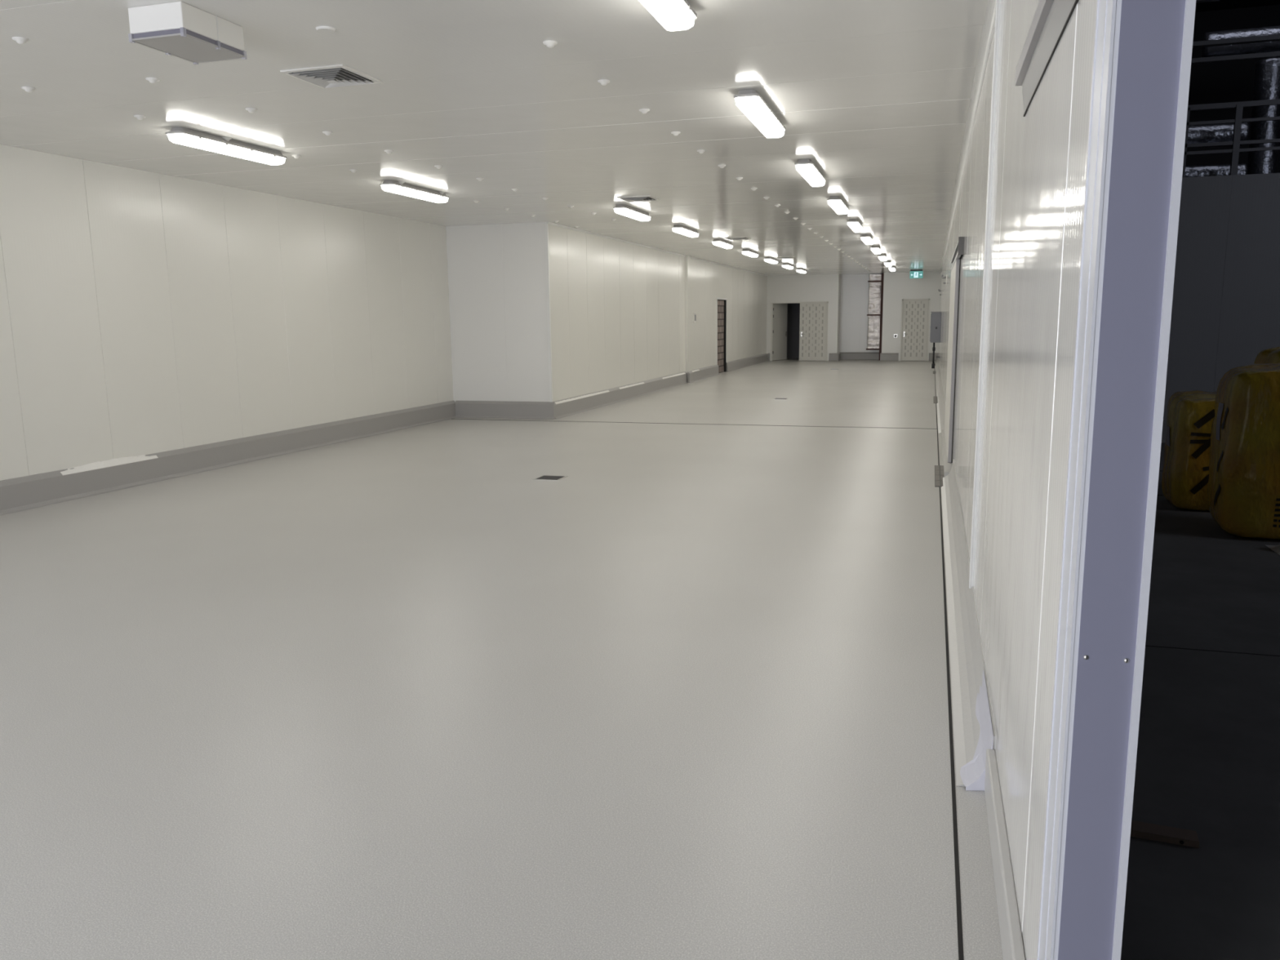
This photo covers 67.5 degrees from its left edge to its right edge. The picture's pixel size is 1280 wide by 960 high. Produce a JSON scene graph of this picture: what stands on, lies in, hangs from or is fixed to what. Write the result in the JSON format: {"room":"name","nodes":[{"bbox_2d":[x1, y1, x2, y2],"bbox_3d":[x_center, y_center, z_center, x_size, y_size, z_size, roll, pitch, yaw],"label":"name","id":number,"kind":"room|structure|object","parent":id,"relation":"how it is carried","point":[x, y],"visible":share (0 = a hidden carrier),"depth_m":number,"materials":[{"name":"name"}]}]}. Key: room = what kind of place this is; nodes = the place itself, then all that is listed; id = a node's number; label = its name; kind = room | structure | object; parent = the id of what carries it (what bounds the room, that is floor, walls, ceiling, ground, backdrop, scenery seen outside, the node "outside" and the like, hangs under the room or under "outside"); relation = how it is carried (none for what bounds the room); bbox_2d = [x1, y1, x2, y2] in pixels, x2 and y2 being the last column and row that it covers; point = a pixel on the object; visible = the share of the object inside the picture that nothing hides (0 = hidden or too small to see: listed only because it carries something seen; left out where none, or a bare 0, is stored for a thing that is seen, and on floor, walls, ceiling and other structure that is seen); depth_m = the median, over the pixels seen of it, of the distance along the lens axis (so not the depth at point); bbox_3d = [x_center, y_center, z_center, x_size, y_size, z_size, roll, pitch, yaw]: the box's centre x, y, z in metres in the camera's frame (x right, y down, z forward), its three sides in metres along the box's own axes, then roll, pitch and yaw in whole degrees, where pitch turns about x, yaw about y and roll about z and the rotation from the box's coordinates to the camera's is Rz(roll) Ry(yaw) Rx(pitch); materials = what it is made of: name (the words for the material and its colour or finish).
{"room":"processing plant","nodes":[
{"label":"processing plant","id":0,"kind":"room"},
{"bbox_2d":[0,144,453,480],"bbox_3d":[-5.802,-1.027,6.705,0.101,3.045,18.850,2,10,17],"label":"wall","id":1,"kind":"structure","parent":0,"point":[142,312],"depth_m":10.04,"materials":[{"name":"white paint"}]},
{"bbox_2d":[0,400,456,515],"bbox_3d":[-5.712,0.341,6.859,0.085,0.292,18.750,2,10,17],"label":"baseboard","id":2,"kind":"structure","parent":1,"relation":"attached to","point":[40,490],"depth_m":10.07,"materials":[{"name":"grey plastic"}]},
{"bbox_2d":[0,0,987,275],"bbox_3d":[1.399,-4.406,16.828,7.940,0.101,43.200,2,10,17],"label":"ceiling","id":3,"kind":"structure","parent":0,"point":[876,94],"depth_m":6.83,"materials":[{"name":"white paint"}]},
{"bbox_2d":[11,36,29,44],"bbox_3d":[-3.261,-2.311,5.048,0.080,0.026,0.080,2,10,17],"label":"bolt","id":4,"kind":"object","parent":3,"relation":"attached to","point":[20,40],"visible":1,"depth_m":5.03,"materials":[{"name":"white plastic"}]},
{"bbox_2d":[21,86,35,92],"bbox_3d":[-3.884,-2.478,6.089,0.080,0.026,0.080,2,10,17],"label":"bolt","id":5,"kind":"object","parent":3,"relation":"attached to","point":[28,89],"visible":1,"depth_m":6.07,"materials":[{"name":"white plastic"}]},
{"bbox_2d":[133,115,146,119],"bbox_3d":[-3.624,-2.624,6.943,0.080,0.026,0.080,2,10,17],"label":"bolt","id":6,"kind":"object","parent":3,"relation":"attached to","point":[138,117],"visible":1,"depth_m":6.92,"materials":[{"name":"white plastic"}]},
{"bbox_2d":[145,77,159,84],"bbox_3d":[-3.001,-2.457,5.902,0.080,0.026,0.080,2,10,17],"label":"bolt","id":7,"kind":"object","parent":3,"relation":"attached to","point":[152,80],"visible":1,"depth_m":5.88,"materials":[{"name":"white plastic"}]},
{"bbox_2d":[128,0,246,63],"bbox_3d":[-2.234,-2.206,4.742,0.320,0.156,0.440,2,10,17],"label":"ceiling box","id":8,"kind":"object","parent":3,"relation":"attached to","point":[180,29],"visible":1,"depth_m":4.62,"materials":[{"name":"white plastic"}]},
{"bbox_2d":[129,27,246,63],"bbox_3d":[-2.233,-2.147,4.752,0.320,0.038,0.440,2,10,17],"label":"tray","id":9,"kind":"object","parent":8,"relation":"on","point":[194,45],"depth_m":4.69,"materials":[{"name":"grey metal"}]},
{"bbox_2d":[165,127,286,164],"bbox_3d":[-3.394,-2.755,7.942,0.180,0.104,1.280,2,10,17],"label":"light","id":10,"kind":"object","parent":3,"relation":"attached to","point":[180,135],"visible":1,"depth_m":7.78,"materials":[{"name":"grey plastic"}]},
{"bbox_2d":[222,137,231,141],"bbox_3d":[-3.363,-2.771,7.797,0.080,0.026,0.080,2,10,17],"label":"bolt","id":11,"kind":"object","parent":3,"relation":"attached to","point":[226,139],"visible":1,"depth_m":7.78,"materials":[{"name":"white plastic"}]},
{"bbox_2d":[245,107,257,112],"bbox_3d":[-2.740,-2.603,6.757,0.080,0.026,0.080,2,10,17],"label":"bolt","id":12,"kind":"object","parent":3,"relation":"attached to","point":[249,109],"visible":1,"depth_m":6.74,"materials":[{"name":"white plastic"}]},
{"bbox_2d":[315,26,336,33],"bbox_3d":[-1.618,-2.319,4.938,0.101,0.012,0.101,2,10,17],"label":"round cover","id":13,"kind":"object","parent":3,"relation":"attached to","point":[324,29],"visible":1,"depth_m":4.92,"materials":[{"name":"white plastic"}]},
{"bbox_2d":[322,131,333,135],"bbox_3d":[-2.480,-2.750,7.611,0.080,0.026,0.080,2,10,17],"label":"bolt","id":14,"kind":"object","parent":3,"relation":"attached to","point":[326,133],"visible":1,"depth_m":7.59,"materials":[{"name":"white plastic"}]},
{"bbox_2d":[280,64,382,88],"bbox_3d":[-1.888,-2.463,5.885,0.430,0.034,0.430,2,10,17],"label":"ceiling vent","id":15,"kind":"object","parent":3,"relation":"in","point":[338,75],"visible":1,"depth_m":5.83,"materials":[{"name":"white plastic"}]},
{"bbox_2d":[379,180,448,203],"bbox_3d":[-2.522,-3.245,10.802,0.180,0.104,1.280,2,10,17],"label":"light","id":16,"kind":"object","parent":3,"relation":"attached to","point":[392,186],"visible":1,"depth_m":10.64,"materials":[{"name":"grey plastic"}]},
{"bbox_2d":[542,40,557,48],"bbox_3d":[-0.489,-2.374,5.230,0.080,0.026,0.080,2,10,17],"label":"bolt","id":17,"kind":"object","parent":3,"relation":"attached to","point":[549,44],"visible":1,"depth_m":5.21,"materials":[{"name":"white plastic"}]},
{"bbox_2d":[597,79,609,85],"bbox_3d":[-0.229,-2.521,6.084,0.080,0.026,0.080,2,10,17],"label":"bolt","id":18,"kind":"object","parent":3,"relation":"attached to","point":[603,82],"visible":1,"depth_m":6.06,"materials":[{"name":"white plastic"}]},
{"bbox_2d":[613,204,651,221],"bbox_3d":[-0.095,-3.678,13.208,0.180,0.104,1.280,2,10,17],"label":"light","id":19,"kind":"object","parent":3,"relation":"attached to","point":[621,209],"visible":1,"depth_m":12.98,"materials":[{"name":"grey plastic"}]},
{"bbox_2d":[617,195,659,202],"bbox_3d":[-0.020,-3.514,12.011,0.430,0.034,0.430,2,10,17],"label":"ceiling vent","id":20,"kind":"object","parent":3,"relation":"in","point":[634,198],"visible":1,"depth_m":11.91,"materials":[{"name":"white metal"}]},
{"bbox_2d":[639,108,649,113],"bbox_3d":[0.032,-2.667,6.939,0.080,0.026,0.080,2,10,17],"label":"bolt","id":21,"kind":"object","parent":3,"relation":"attached to","point":[642,110],"visible":1,"depth_m":6.92,"materials":[{"name":"white plastic"}]},
{"bbox_2d":[638,0,697,31],"bbox_3d":[0.019,-2.153,4.112,0.180,0.104,1.280,2,10,17],"label":"light","id":22,"kind":"object","parent":3,"relation":"attached to","point":[672,15],"visible":1,"depth_m":4.46,"materials":[{"name":"grey plastic"}]},
{"bbox_2d":[671,131,680,135],"bbox_3d":[0.292,-2.814,7.793,0.080,0.026,0.080,2,10,17],"label":"bolt","id":23,"kind":"object","parent":3,"relation":"attached to","point":[675,133],"visible":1,"depth_m":7.77,"materials":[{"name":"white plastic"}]},
{"bbox_2d":[671,224,699,237],"bbox_3d":[0.768,-4.163,16.040,0.180,0.104,1.280,2,10,17],"label":"light","id":24,"kind":"object","parent":3,"relation":"attached to","point":[678,228],"visible":1,"depth_m":15.79,"materials":[{"name":"grey plastic"}]},
{"bbox_2d":[711,239,733,248],"bbox_3d":[1.632,-4.649,18.872,0.180,0.104,1.280,2,10,17],"label":"light","id":25,"kind":"object","parent":3,"relation":"attached to","point":[719,242],"visible":1,"depth_m":18.59,"materials":[{"name":"grey plastic"}]},
{"bbox_2d":[724,236,751,239],"bbox_3d":[1.851,-4.565,18.146,0.430,0.034,0.430,2,10,17],"label":"ceiling vent","id":26,"kind":"object","parent":3,"relation":"in","point":[737,237],"visible":1,"depth_m":18.04,"materials":[{"name":"white metal"}]},
{"bbox_2d":[741,248,758,257],"bbox_3d":[2.496,-5.134,21.703,0.180,0.104,1.280,2,10,17],"label":"light","id":27,"kind":"object","parent":3,"relation":"attached to","point":[748,252],"visible":1,"depth_m":21.38,"materials":[{"name":"grey plastic"}]},
{"bbox_2d":[742,251,758,257],"bbox_3d":[2.496,-5.110,21.707,0.156,0.054,1.266,2,10,17],"label":"diffuser","id":28,"kind":"object","parent":27,"relation":"attached to","point":[753,254],"depth_m":21.51,"materials":[{"name":"white plastic"}]},
{"bbox_2d":[733,88,786,137],"bbox_3d":[0.883,-2.639,6.943,0.180,0.104,1.280,2,10,17],"label":"light","id":29,"kind":"object","parent":3,"relation":"attached to","point":[749,102],"visible":1,"depth_m":6.67,"materials":[{"name":"grey plastic"}]},
{"bbox_2d":[764,257,777,263],"bbox_3d":[3.359,-5.620,24.535,0.180,0.104,1.280,2,10,17],"label":"light","id":30,"kind":"object","parent":3,"relation":"attached to","point":[769,260],"visible":1,"depth_m":24.15,"materials":[{"name":"grey plastic"}]},
{"bbox_2d":[776,256,795,258],"bbox_3d":[3.665,-5.585,24.093,0.430,0.034,0.430,2,10,17],"label":"ceiling vent","id":31,"kind":"object","parent":3,"relation":"in","point":[784,257],"visible":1,"depth_m":23.96,"materials":[{"name":"white"}]},
{"bbox_2d":[782,263,793,269],"bbox_3d":[4.223,-6.105,27.367,0.180,0.104,1.280,2,10,17],"label":"light","id":32,"kind":"object","parent":3,"relation":"attached to","point":[788,266],"visible":1,"depth_m":26.99,"materials":[{"name":"grey plastic"}]},
{"bbox_2d":[795,268,806,273],"bbox_3d":[5.086,-6.591,30.198,0.180,0.104,1.280,2,10,17],"label":"light","id":33,"kind":"object","parent":3,"relation":"attached to","point":[799,270],"visible":1,"depth_m":29.87,"materials":[{"name":"grey plastic"}]},
{"bbox_2d":[796,270,806,273],"bbox_3d":[5.087,-6.566,30.203,0.156,0.054,1.266,2,10,17],"label":"diffuser","id":34,"kind":"object","parent":33,"relation":"attached to","point":[799,271],"depth_m":29.98,"materials":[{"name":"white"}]},
{"bbox_2d":[795,159,826,186],"bbox_3d":[1.747,-3.124,9.775,0.180,0.104,1.280,2,10,17],"label":"light","id":35,"kind":"object","parent":3,"relation":"attached to","point":[806,168],"visible":1,"depth_m":9.45,"materials":[{"name":"grey plastic"}]},
{"bbox_2d":[826,195,848,214],"bbox_3d":[2.610,-3.610,12.607,0.180,0.104,1.280,2,10,17],"label":"light","id":36,"kind":"object","parent":3,"relation":"attached to","point":[835,202],"visible":1,"depth_m":12.20,"materials":[{"name":"grey plastic"}]},
{"bbox_2d":[847,218,863,232],"bbox_3d":[3.474,-4.095,15.438,0.180,0.104,1.280,2,10,17],"label":"light","id":37,"kind":"object","parent":3,"relation":"attached to","point":[853,224],"visible":1,"depth_m":14.98,"materials":[{"name":"grey plastic"}]},
{"bbox_2d":[860,234,874,244],"bbox_3d":[4.337,-4.581,18.270,0.180,0.104,1.280,2,10,17],"label":"light","id":38,"kind":"object","parent":3,"relation":"attached to","point":[867,239],"visible":1,"depth_m":17.75,"materials":[{"name":"grey plastic"}]},
{"bbox_2d":[861,236,873,244],"bbox_3d":[4.338,-4.556,18.274,0.156,0.054,1.266,2,10,17],"label":"diffuser","id":39,"kind":"object","parent":38,"relation":"attached to","point":[867,240],"depth_m":17.94,"materials":[{"name":"white plastic"}]},
{"bbox_2d":[870,245,881,253],"bbox_3d":[5.201,-5.066,21.102,0.180,0.104,1.280,2,10,17],"label":"light","id":40,"kind":"object","parent":3,"relation":"attached to","point":[875,249],"visible":1,"depth_m":20.55,"materials":[{"name":"grey plastic"}]},
{"bbox_2d":[871,248,880,253],"bbox_3d":[5.201,-5.041,21.106,0.156,0.054,1.266,2,10,17],"label":"diffuser","id":41,"kind":"object","parent":40,"relation":"attached to","point":[876,251],"depth_m":20.72,"materials":[{"name":"white plastic"}]},
{"bbox_2d":[878,253,887,261],"bbox_3d":[6.064,-5.551,23.934,0.180,0.104,1.280,2,10,17],"label":"light","id":42,"kind":"object","parent":3,"relation":"attached to","point":[882,257],"visible":1,"depth_m":23.38,"materials":[{"name":"grey plastic"}]},
{"bbox_2d":[878,256,887,261],"bbox_3d":[6.065,-5.527,23.938,0.156,0.054,1.266,2,10,17],"label":"diffuser","id":43,"kind":"object","parent":42,"relation":"attached to","point":[882,258],"depth_m":23.64,"materials":[{"name":"white plastic"}]},
{"bbox_2d":[884,260,892,266],"bbox_3d":[6.928,-6.037,26.765,0.180,0.104,1.280,2,10,17],"label":"light","id":44,"kind":"object","parent":3,"relation":"attached to","point":[887,264],"visible":0.98,"depth_m":26.20,"materials":[{"name":"grey plastic"}]},
{"bbox_2d":[884,262,891,266],"bbox_3d":[6.928,-6.012,26.769,0.156,0.054,1.266,2,10,17],"label":"diffuser","id":45,"kind":"object","parent":44,"relation":"attached to","point":[888,264],"depth_m":26.32,"materials":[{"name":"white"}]},
{"bbox_2d":[888,266,895,271],"bbox_3d":[7.792,-6.522,29.597,0.180,0.104,1.280,2,10,17],"label":"light","id":46,"kind":"object","parent":3,"relation":"attached to","point":[891,268],"visible":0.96,"depth_m":29.04,"materials":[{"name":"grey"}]},
{"bbox_2d":[909,270,923,278],"bbox_3d":[9.130,-6.798,31.647,0.420,0.270,0.080,2,10,17],"label":"exit sign","id":47,"kind":"object","parent":3,"relation":"hanging from","point":[913,273],"visible":1,"depth_m":31.63,"materials":[{"name":"green plastic"}]},
{"bbox_2d":[445,222,549,401],"bbox_3d":[-2.228,-2.511,15.292,1.730,3.045,0.101,2,10,17],"label":"wall","id":48,"kind":"structure","parent":0,"point":[497,273],"depth_m":15.22,"materials":[{"name":"white paint"}]},
{"bbox_2d":[454,400,555,419],"bbox_3d":[-2.190,-1.129,15.420,1.730,0.274,0.085,2,10,17],"label":"baseboard","id":49,"kind":"structure","parent":48,"relation":"attached to","point":[464,409],"depth_m":15.41,"materials":[{"name":"grey plastic"}]},
{"bbox_2d":[0,357,1279,959],"bbox_3d":[5.617,-1.113,16.054,16.900,0.150,43.100,2,10,17],"label":"floor","id":50,"kind":"structure","parent":0,"point":[411,693],"depth_m":3.92,"materials":[{"name":"plastic"}]},
{"bbox_2d":[532,475,568,480],"bbox_3d":[-0.893,-0.022,9.549,0.270,0.004,0.270,2,10,17],"label":"floor drain","id":51,"kind":"object","parent":50,"relation":"on","point":[552,477],"visible":1,"depth_m":9.54,"materials":[{"name":"silver metal"}]},
{"bbox_2d":[451,418,937,429],"bbox_3d":[0.541,-0.832,14.376,7.478,0.031,0.040,2,10,17],"label":"expansion joint","id":52,"kind":"object","parent":50,"relation":"on","point":[451,419],"visible":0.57,"depth_m":14.26,"materials":[{"name":"black"}]},
{"bbox_2d":[866,273,884,360],"bbox_3d":[8.343,-5.779,34.022,0.550,3.043,0.240,2,10,17],"label":"stanchion","id":53,"kind":"object","parent":50,"relation":"on","point":[882,274],"visible":0.83,"depth_m":33.86,"materials":[{"name":"red"}]},
{"bbox_2d":[933,395,937,403],"bbox_3d":[5.539,-1.500,17.892,0.112,0.007,1.550,2,10,17],"label":"cover","id":54,"kind":"object","parent":50,"relation":"on","point":[935,399],"visible":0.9,"depth_m":17.87,"materials":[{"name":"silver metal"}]},
{"bbox_2d":[934,465,944,487],"bbox_3d":[2.951,-0.045,9.406,0.112,0.007,1.330,2,10,17],"label":"cover","id":55,"kind":"object","parent":50,"relation":"on","point":[939,469],"visible":0.82,"depth_m":9.38,"materials":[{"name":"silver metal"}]},
{"bbox_2d":[933,361,964,959],"bbox_3d":[5.219,-1.309,16.883,0.012,0.031,33.300,2,10,17],"label":"drain","id":56,"kind":"object","parent":50,"relation":"in","point":[960,941],"visible":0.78,"depth_m":3.26,"materials":[{"name":"black metal"}]},
{"bbox_2d":[1130,820,1199,848],"bbox_3d":[1.462,1.054,2.915,0.410,0.022,0.066,3,10,23],"label":"timber offcut","id":57,"kind":"object","parent":50,"relation":"on","point":[1177,836],"visible":0.6,"depth_m":2.86,"materials":[{"name":"brown wood"}]},
{"bbox_2d":[1161,390,1216,511],"bbox_3d":[4.575,-0.244,7.691,0.613,0.927,0.668,3,10,21],"label":"bale","id":58,"kind":"object","parent":50,"relation":"on","point":[1190,415],"visible":0.48,"depth_m":7.50,"materials":[{"name":"yellow plastic"}]},
{"bbox_2d":[1145,644,1279,656],"bbox_3d":[5.892,0.926,3.484,8.640,0.021,0.010,2,10,17],"label":"joint","id":59,"kind":"object","parent":50,"relation":"on","point":[1145,645],"visible":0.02,"depth_m":4.44,"materials":[{"name":"black"}]},
{"bbox_2d":[1207,363,1279,539],"bbox_3d":[4.521,-0.210,6.659,0.921,1.203,0.662,3,10,20],"label":"bale","id":60,"kind":"object","parent":50,"relation":"on","point":[1243,487],"visible":1,"depth_m":6.50,"materials":[{"name":"yellow plastic"}]},
{"bbox_2d":[1253,346,1279,364],"bbox_3d":[5.353,-0.418,7.566,0.880,1.294,0.642,1,10,12],"label":"bale","id":61,"kind":"object","parent":60,"relation":"on","point":[1272,355],"visible":0.12,"depth_m":7.61,"materials":[{"name":"yellow plastic"}]},
{"bbox_2d":[1264,544,1279,555],"bbox_3d":[4.418,0.356,6.188,0.550,0.241,0.350,2,10,17],"label":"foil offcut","id":62,"kind":"object","parent":50,"relation":"on","point":[1276,548],"visible":1,"depth_m":6.33,"materials":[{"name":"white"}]},
{"bbox_2d":[548,224,767,401],"bbox_3d":[1.545,-4.169,24.903,0.121,3.045,20.950,2,10,17],"label":"wall","id":63,"kind":"structure","parent":0,"point":[617,308],"depth_m":19.14,"materials":[{"name":"white"}]},
{"bbox_2d":[544,222,552,401],"bbox_3d":[-1.426,-2.597,14.992,0.041,2.795,0.038,2,10,17],"label":"trim","id":64,"kind":"structure","parent":63,"relation":"attached to","point":[546,225],"depth_m":14.97,"materials":[{"name":"white metal"}]},
{"bbox_2d":[547,222,768,275],"bbox_3d":[1.584,-5.644,24.585,0.030,0.030,20.850,2,10,17],"label":"trim","id":65,"kind":"structure","parent":63,"relation":"attached to","point":[548,223],"depth_m":19.02,"materials":[{"name":"white metal"}]},
{"bbox_2d":[554,353,767,418],"bbox_3d":[1.678,-2.790,25.046,0.155,0.274,20.850,2,10,17],"label":"baseboard","id":66,"kind":"structure","parent":63,"relation":"attached to","point":[565,407],"depth_m":19.55,"materials":[{"name":"grey plastic"}]},
{"bbox_2d":[684,255,690,373],"bbox_3d":[1.163,-3.949,23.319,0.070,2.945,0.270,2,10,17],"label":"trim","id":67,"kind":"structure","parent":63,"relation":"attached to","point":[687,258],"depth_m":23.24,"materials":[{"name":"white metal"}]},
{"bbox_2d":[693,312,696,323],"bbox_3d":[1.377,-4.077,24.108,0.020,0.244,0.178,2,10,17],"label":"wall switch","id":68,"kind":"object","parent":63,"relation":"attached to","point":[695,313],"visible":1,"depth_m":24.10,"materials":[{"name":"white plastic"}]},
{"bbox_2d":[716,297,727,372],"bbox_3d":[2.277,-4.118,27.342,0.132,2.120,1.360,2,10,17],"label":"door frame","id":69,"kind":"structure","parent":63,"relation":"in","point":[717,298],"depth_m":27.84,"materials":[{"name":"white"}]},
{"bbox_2d":[717,299,724,373],"bbox_3d":[2.242,-4.088,27.347,0.055,2.060,1.230,2,10,17],"label":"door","id":70,"kind":"structure","parent":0,"point":[720,303],"depth_m":27.51,"materials":[{"name":"grey metal"}]},
{"bbox_2d":[786,273,881,357],"bbox_3d":[6.897,-5.999,35.431,4.320,3.045,2.600,2,10,17],"label":"wall","id":71,"kind":"structure","parent":0,"point":[853,289],"depth_m":34.65,"materials":[{"name":"white paint"}]},
{"bbox_2d":[866,274,881,348],"bbox_3d":[8.411,-6.005,34.207,0.536,2.625,0.119,2,10,17],"label":"sheet","id":72,"kind":"object","parent":71,"relation":"attached to","point":[874,288],"visible":0.9,"depth_m":34.22,"materials":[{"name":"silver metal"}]},
{"bbox_2d":[766,271,941,360],"bbox_3d":[7.466,-5.744,33.871,5.980,3.045,0.100,2,10,17],"label":"wall","id":73,"kind":"structure","parent":0,"point":[897,286],"depth_m":33.68,"materials":[{"name":"white paint"}]},
{"bbox_2d":[770,301,828,360],"bbox_3d":[5.856,-5.405,34.853,2.020,2.090,0.986,2,10,17],"label":"door","id":74,"kind":"structure","parent":73,"relation":"in","point":[813,327],"depth_m":34.39,"materials":[{"name":"white"}]},
{"bbox_2d":[767,351,937,360],"bbox_3d":[7.602,-4.432,34.407,5.930,0.274,0.935,2,10,17],"label":"baseboard","id":75,"kind":"structure","parent":73,"relation":"attached to","point":[868,355],"depth_m":34.57,"materials":[{"name":"grey plastic"}]},
{"bbox_2d":[899,298,929,360],"bbox_3d":[9.556,-5.212,33.312,0.940,2.130,0.125,2,10,17],"label":"door","id":76,"kind":"structure","parent":73,"relation":"in","point":[915,313],"depth_m":33.30,"materials":[{"name":"white"}]},
{"bbox_2d":[937,0,1097,959],"bbox_3d":[5.573,-2.936,17.269,0.091,3.045,33.440,2,10,17],"label":"wall","id":77,"kind":"structure","parent":0,"point":[1038,180],"depth_m":2.60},
{"bbox_2d":[929,311,941,368],"bbox_3d":[8.454,-4.011,27.458,0.295,1.605,0.840,2,10,17],"label":"switchboard","id":78,"kind":"object","parent":77,"relation":"attached to","point":[935,317],"visible":0.93,"depth_m":27.03,"materials":[{"name":"grey metal"}]},
{"bbox_2d":[941,274,946,284],"bbox_3d":[6.053,-3.984,19.083,0.105,0.200,0.100,2,10,17],"label":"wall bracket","id":79,"kind":"object","parent":77,"relation":"attached to","point":[942,276],"visible":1,"depth_m":19.06,"materials":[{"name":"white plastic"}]},
{"bbox_2d":[941,429,951,476],"bbox_3d":[3.515,-0.344,10.999,0.080,0.055,3.700,2,10,17],"label":"trim","id":80,"kind":"structure","parent":77,"relation":"attached to","point":[947,466],"depth_m":10.25,"materials":[{"name":"grey plastic"}]},
{"bbox_2d":[950,236,964,271],"bbox_3d":[3.434,-2.409,10.411,0.050,0.155,3.990,2,10,17],"label":"door track","id":81,"kind":"object","parent":77,"relation":"attached to","point":[959,250],"visible":0.79,"depth_m":8.57,"materials":[{"name":"silver metal"}]},
{"bbox_2d":[944,258,960,462],"bbox_3d":[3.583,-1.421,11.022,0.042,2.050,2.870,2,10,17],"label":"door","id":82,"kind":"structure","parent":81,"relation":"hanging from","point":[955,272],"depth_m":9.81,"materials":[{"name":"white"}]},
{"bbox_2d":[940,0,995,271],"bbox_3d":[5.475,-4.408,16.994,0.050,0.050,33.340,2,10,17],"label":"trim","id":83,"kind":"structure","parent":77,"relation":"attached to","point":[988,29],"depth_m":6.47,"materials":[{"name":"white metal"}]},
{"bbox_2d":[934,358,1025,959],"bbox_3d":[5.478,-1.525,17.487,0.115,0.192,33.340,2,10,17],"label":"baseboard","id":84,"kind":"structure","parent":77,"relation":"attached to","point":[974,730],"depth_m":3.70,"materials":[{"name":"grey plastic"}]},
{"bbox_2d":[968,0,1000,588],"bbox_3d":[1.686,-0.871,4.700,0.020,2.867,0.135,2,10,17],"label":"strip","id":85,"kind":"object","parent":77,"relation":"attached to","point":[997,2],"visible":0.99,"depth_m":4.64,"materials":[{"name":"white metal"}]},
{"bbox_2d":[1014,0,1078,116],"bbox_3d":[0.993,-1.107,2.347,0.020,0.183,1.640,2,10,17],"label":"door track","id":86,"kind":"object","parent":77,"relation":"attached to","point":[1062,11],"visible":1,"depth_m":2.44,"materials":[{"name":"grey metal"}]},
{"bbox_2d":[1036,0,1195,959],"bbox_3d":[0.779,-0.243,1.559,0.108,3.045,0.194,2,10,17],"label":"frame","id":87,"kind":"object","parent":77,"relation":"attached to","point":[1142,56],"visible":1,"depth_m":1.52,"materials":[{"name":"white metal"}]},
{"bbox_2d":[1163,173,1279,419],"bbox_3d":[8.267,-1.923,10.868,8.800,3.100,0.101,2,10,17],"label":"wall","id":88,"kind":"structure","parent":0,"point":[1225,310],"depth_m":11.18,"materials":[{"name":"grey"}]},
{"bbox_2d":[1161,419,1167,443],"bbox_3d":[8.257,-0.515,11.015,8.800,0.274,0.085,2,10,17],"label":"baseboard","id":89,"kind":"structure","parent":88,"relation":"attached to","point":[1164,433],"depth_m":11.58,"materials":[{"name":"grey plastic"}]},
{"bbox_2d":[1185,4,1279,174],"bbox_3d":[6.421,-2.432,4.670,8.950,6.200,22.700,2,10,17],"label":"wall","id":90,"kind":"structure","parent":0,"point":[1232,81],"depth_m":15.08,"materials":[{"name":"grey"}]},
{"bbox_2d":[1195,0,1219,3],"bbox_3d":[6.126,-5.781,11.655,1.650,0.050,0.100,2,10,17],"label":"steel purlin","id":91,"kind":"object","parent":90,"relation":"attached to","point":[1197,1],"visible":0.1,"depth_m":11.47,"materials":[{"name":"grey metal"}]},
{"bbox_2d":[1184,163,1247,177],"bbox_3d":[6.978,-3.919,12.350,1.423,0.260,0.245,2,10,17],"label":"air duct","id":92,"kind":"object","parent":90,"relation":"attached to","point":[1224,169],"visible":0.22,"depth_m":12.16,"materials":[{"name":"silver metal"}]},
{"bbox_2d":[1187,122,1248,147],"bbox_3d":[7.001,-4.429,12.361,1.424,0.300,0.285,2,10,17],"label":"air duct","id":93,"kind":"object","parent":90,"relation":"attached to","point":[1210,133],"visible":0.29,"depth_m":12.15,"materials":[{"name":"silver metal"}]},
{"bbox_2d":[1182,98,1279,177],"bbox_3d":[7.185,-4.139,11.825,2.100,0.980,0.060,2,10,17],"label":"framing","id":94,"kind":"object","parent":90,"relation":"on","point":[1238,106],"visible":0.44,"depth_m":11.76,"materials":[{"name":"grey metal"}]},
{"bbox_2d":[1191,51,1279,64],"bbox_3d":[7.739,-5.030,11.292,5.000,0.050,0.100,2,10,17],"label":"steel purlin","id":95,"kind":"object","parent":90,"relation":"attached to","point":[1275,54],"visible":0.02,"depth_m":11.44,"materials":[{"name":"grey metal"}]},
{"bbox_2d":[1192,34,1279,48],"bbox_3d":[7.736,-5.217,11.261,5.000,0.050,0.100,2,10,17],"label":"steel purlin","id":96,"kind":"object","parent":90,"relation":"attached to","point":[1268,37],"visible":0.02,"depth_m":11.42,"materials":[{"name":"grey metal"}]},
{"bbox_2d":[1201,25,1279,57],"bbox_3d":[8.430,-5.381,11.550,2.860,0.329,0.304,3,10,21],"label":"air duct","id":97,"kind":"object","parent":90,"relation":"attached to","point":[1268,46],"visible":0.75,"depth_m":11.82,"materials":[{"name":"silver metal"}]},
{"bbox_2d":[1247,57,1279,174],"bbox_3d":[8.159,-4.605,12.508,0.341,1.654,0.323,2,10,17],"label":"air duct","id":98,"kind":"object","parent":90,"relation":"attached to","point":[1267,71],"visible":0.65,"depth_m":12.39,"materials":[{"name":"silver metal"}]},
{"bbox_2d":[1195,0,1279,12],"bbox_3d":[6.398,-5.547,4.196,8.950,0.100,22.600,2,10,17],"label":"ceiling","id":99,"kind":"structure","parent":0,"point":[1221,4],"depth_m":14.69,"materials":[{"name":"grey"}]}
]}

